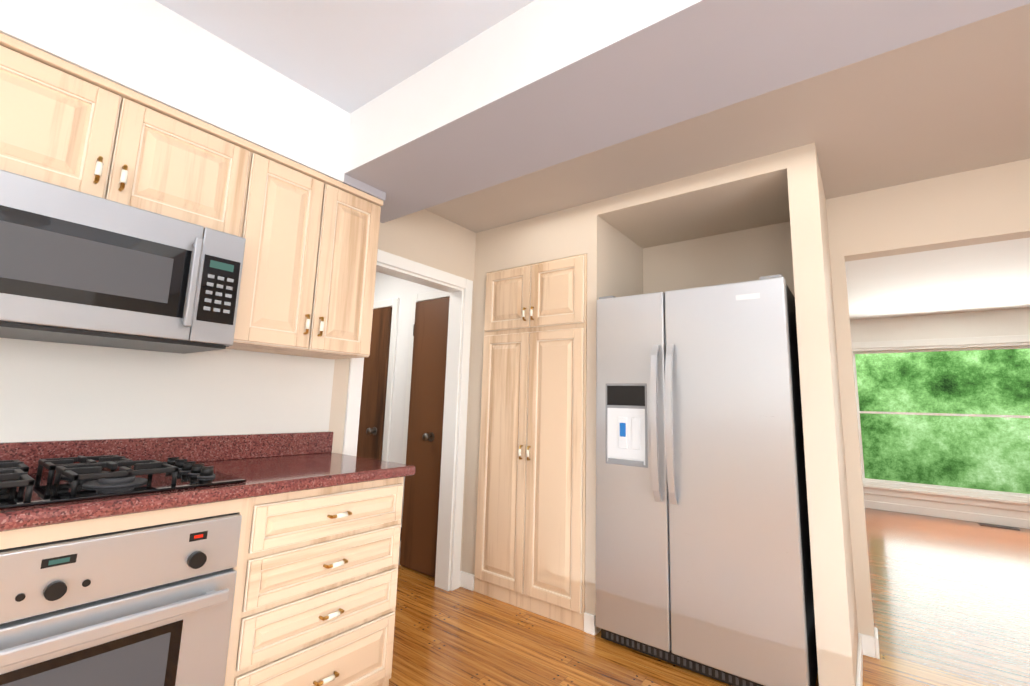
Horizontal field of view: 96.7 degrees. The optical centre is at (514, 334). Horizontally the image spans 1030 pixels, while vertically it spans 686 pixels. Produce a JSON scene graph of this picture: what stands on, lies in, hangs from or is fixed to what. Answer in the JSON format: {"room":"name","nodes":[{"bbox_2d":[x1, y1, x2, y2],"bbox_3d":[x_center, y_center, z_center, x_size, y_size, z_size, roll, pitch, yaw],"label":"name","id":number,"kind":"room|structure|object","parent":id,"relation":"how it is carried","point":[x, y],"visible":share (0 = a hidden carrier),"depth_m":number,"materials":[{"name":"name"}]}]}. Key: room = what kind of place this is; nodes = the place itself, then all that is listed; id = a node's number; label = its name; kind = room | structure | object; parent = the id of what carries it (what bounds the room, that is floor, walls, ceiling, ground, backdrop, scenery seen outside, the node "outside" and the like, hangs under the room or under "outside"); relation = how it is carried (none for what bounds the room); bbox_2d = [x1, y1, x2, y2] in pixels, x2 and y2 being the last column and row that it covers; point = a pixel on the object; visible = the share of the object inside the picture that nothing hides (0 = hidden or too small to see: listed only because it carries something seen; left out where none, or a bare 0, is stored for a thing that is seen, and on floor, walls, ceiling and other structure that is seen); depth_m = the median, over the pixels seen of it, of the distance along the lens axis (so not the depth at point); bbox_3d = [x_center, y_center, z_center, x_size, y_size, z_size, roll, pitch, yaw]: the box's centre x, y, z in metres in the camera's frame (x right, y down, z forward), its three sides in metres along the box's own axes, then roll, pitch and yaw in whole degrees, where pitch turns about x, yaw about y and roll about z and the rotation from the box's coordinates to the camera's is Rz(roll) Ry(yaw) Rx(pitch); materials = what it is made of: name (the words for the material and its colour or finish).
{"room":"kitchen","nodes":[
{"label":"kitchen","id":0,"kind":"room"},
{"bbox_2d":[0,209,475,576],"bbox_3d":[-2.022,0.030,1.040,0.120,2.500,5.490,-5,-11,37],"label":"wall","id":1,"kind":"structure","parent":0,"point":[51,391],"depth_m":1.85,"materials":[{"name":"white paint"}]},
{"bbox_2d":[0,32,152,206],"bbox_3d":[-1.503,-0.611,1.417,0.330,0.406,0.460,-5,-11,37],"label":"upper cabinet","id":2,"kind":"object","parent":1,"relation":"attached to","point":[65,124],"depth_m":1.37,"materials":[{"name":"brown wood"}]},
{"bbox_2d":[0,169,245,353],"bbox_3d":[-1.362,-0.189,1.445,0.466,0.407,0.765,-5,-11,37],"label":"microwave","id":3,"kind":"object","parent":2,"relation":"attached to","point":[79,268],"visible":1,"depth_m":1.36,"materials":[{"name":"silver metal"}]},
{"bbox_2d":[136,100,259,247],"bbox_3d":[-1.300,-0.566,1.681,0.330,0.406,0.454,-5,-11,37],"label":"upper cabinet","id":4,"kind":"object","parent":1,"relation":"attached to","point":[198,172],"depth_m":1.63,"materials":[{"name":"brown wood"}]},
{"bbox_2d":[226,147,382,358],"bbox_3d":[-0.983,-0.310,2.074,0.330,0.778,0.614,-5,-11,37],"label":"upper cabinet","id":5,"kind":"object","parent":1,"relation":"attached to","point":[308,275],"depth_m":1.94,"materials":[{"name":"brown wood"}]},
{"bbox_2d":[342,249,472,590],"bbox_3d":[-0.664,0.566,2.781,0.156,2.032,0.914,-5,-11,37],"label":"trim","id":6,"kind":"structure","parent":1,"relation":"attached to","point":[450,499],"depth_m":3.00,"materials":[{"name":"white wood"}]},
{"bbox_2d":[155,0,533,112],"bbox_3d":[-1.713,-1.395,0.239,7.920,0.100,4.220,-5,-11,37],"label":"ceiling","id":7,"kind":"structure","parent":0,"point":[349,56],"depth_m":1.67,"materials":[{"name":"paint"}]},
{"bbox_2d":[0,0,385,200],"bbox_3d":[-2.118,-1.123,0.650,0.345,0.340,4.450,-5,-11,37],"label":"soffit","id":8,"kind":"structure","parent":7,"relation":"attached to","point":[156,51],"depth_m":1.62,"materials":[{"name":"white paint"}]},
{"bbox_2d":[374,143,857,685],"bbox_3d":[-0.541,0.481,3.770,5.240,2.500,0.710,-5,-11,37],"label":"wall","id":9,"kind":"structure","parent":0,"point":[612,237],"depth_m":2.48,"materials":[{"name":"beige paint"}]},
{"bbox_2d":[357,307,391,459],"bbox_3d":[-1.380,0.744,3.843,0.781,1.928,0.109,-5,-11,37],"label":"hall door","id":10,"kind":"structure","parent":9,"relation":"in","point":[372,409],"depth_m":3.75,"materials":[{"name":"brown wood"}]},
{"bbox_2d":[373,298,398,460],"bbox_3d":[-1.347,0.720,3.881,0.910,2.012,0.020,-5,-11,37],"label":"door frame","id":11,"kind":"structure","parent":9,"relation":"attached to","point":[393,303],"depth_m":3.68,"materials":[{"name":"white wood"}]},
{"bbox_2d":[398,290,449,564],"bbox_3d":[-0.638,0.661,3.346,0.510,2.012,0.020,-5,-11,37],"label":"door frame","id":12,"kind":"structure","parent":9,"relation":"attached to","point":[432,295],"depth_m":3.51,"materials":[{"name":"white wood"}]},
{"bbox_2d":[400,297,449,576],"bbox_3d":[-0.671,0.685,3.309,0.381,1.928,0.109,-5,-11,37],"label":"hall door","id":13,"kind":"structure","parent":9,"relation":"in","point":[418,536],"depth_m":3.31,"materials":[{"name":"brown wood"}]},
{"bbox_2d":[389,508,1029,685],"bbox_3d":[1.420,1.688,2.826,9.400,0.050,12.900,-5,-11,37],"label":"floor","id":14,"kind":"structure","parent":0,"point":[952,596],"depth_m":2.48,"materials":[{"name":"brown wood"}]},
{"bbox_2d":[204,477,403,685],"bbox_3d":[-0.905,0.997,1.782,0.634,0.872,0.634,-5,-11,37],"label":"base cabinet","id":15,"kind":"object","parent":14,"relation":"on","point":[314,602],"depth_m":1.58,"materials":[{"name":"beige wood"}]},
{"bbox_2d":[0,500,235,549],"bbox_3d":[-1.322,0.495,1.303,0.612,0.044,0.758,-5,-11,37],"label":"trim","id":16,"kind":"structure","parent":15,"relation":"on","point":[63,531],"depth_m":1.17,"materials":[{"name":"beige wood"}]},
{"bbox_2d":[0,513,241,685],"bbox_3d":[-1.286,0.891,1.207,0.669,0.758,0.750,-5,-11,37],"label":"oven","id":17,"kind":"object","parent":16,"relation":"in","point":[148,606],"visible":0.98,"depth_m":1.15,"materials":[{"name":"silver metal"}]},
{"bbox_2d":[0,431,414,531],"bbox_3d":[-1.422,0.372,1.145,0.657,0.142,2.472,-5,-11,37],"label":"countertop","id":18,"kind":"structure","parent":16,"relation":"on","point":[268,464],"depth_m":1.63,"materials":[{"name":"red stone"}]},
{"bbox_2d":[0,455,245,508],"bbox_3d":[-1.292,0.400,1.305,0.539,0.059,0.768,-5,-11,37],"label":"cooktop","id":19,"kind":"object","parent":18,"relation":"in","point":[88,477],"visible":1,"depth_m":1.29,"materials":[{"name":"black metal"}]},
{"bbox_2d":[474,254,586,630],"bbox_3d":[0.168,0.589,2.927,0.785,2.080,0.380,-5,-11,37],"label":"pantry","id":20,"kind":"object","parent":14,"relation":"on","point":[530,531],"visible":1,"depth_m":2.76,"materials":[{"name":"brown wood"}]},
{"bbox_2d":[595,274,817,685],"bbox_3d":[0.998,0.686,2.438,0.925,1.792,0.801,-5,-11,37],"label":"refrigerator","id":21,"kind":"object","parent":14,"relation":"on","point":[703,559],"visible":1,"depth_m":2.12,"materials":[{"name":"silver metal"}]},
{"bbox_2d":[979,523,1019,529],"bbox_3d":[5.308,2.103,5.024,0.300,0.006,0.120,-5,-11,37],"label":"floor vent","id":22,"kind":"object","parent":14,"relation":"in","point":[1000,526],"visible":0.93,"depth_m":5.01,"materials":[{"name":"grey metal"}]},
{"bbox_2d":[425,3,1029,319],"bbox_3d":[2.188,-0.668,4.002,9.520,0.200,6.600,-5,-11,37],"label":"ceiling","id":23,"kind":"structure","parent":0,"point":[954,101],"depth_m":2.12,"materials":[{"name":"beige paint"}]},
{"bbox_2d":[344,0,1029,222],"bbox_3d":[0.923,-0.982,1.127,4.600,0.300,0.470,-5,-11,37],"label":"ceiling beam","id":24,"kind":"structure","parent":23,"relation":"attached to","point":[534,86],"depth_m":1.49,"materials":[{"name":"white paint"}]},
{"bbox_2d":[643,158,1029,636],"bbox_3d":[1.931,0.403,2.412,4.720,2.400,0.120,-5,-11,37],"label":"wall","id":25,"kind":"structure","parent":0,"point":[990,204],"depth_m":2.45,"materials":[{"name":"beige paint"}]},
{"bbox_2d":[858,627,878,650],"bbox_3d":[1.024,1.626,2.984,2.109,0.095,0.014,-5,-11,37],"label":"baseboard","id":26,"kind":"structure","parent":25,"relation":"attached to","point":[868,645],"depth_m":2.26,"materials":[{"name":"white wood"}]},
{"bbox_2d":[850,308,1029,519],"bbox_3d":[5.333,0.944,5.433,6.440,2.420,0.120,-5,-11,37],"label":"wall","id":27,"kind":"structure","parent":0,"point":[1010,322],"depth_m":5.51,"materials":[{"name":"paint"}]},
{"bbox_2d":[852,335,1029,511],"bbox_3d":[5.214,1.011,5.484,2.070,1.935,0.165,-5,-11,37],"label":"window","id":28,"kind":"structure","parent":27,"relation":"in","point":[967,343],"depth_m":5.50,"materials":[{"name":"white wood"}]},
{"bbox_2d":[864,500,1029,528],"bbox_3d":[5.258,2.084,5.209,6.200,0.095,0.015,-5,-11,37],"label":"baseboard","id":29,"kind":"structure","parent":27,"relation":"attached to","point":[966,516],"depth_m":5.34,"materials":[{"name":"white wood"}]},
{"label":"outside","id":30,"kind":"structure","parent":0,"visible":0},
{"bbox_2d":[855,349,1029,493],"bbox_3d":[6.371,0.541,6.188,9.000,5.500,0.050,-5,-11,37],"label":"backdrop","id":31,"kind":"structure","parent":30,"point":[988,453],"depth_m":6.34,"materials":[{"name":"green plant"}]}
]}

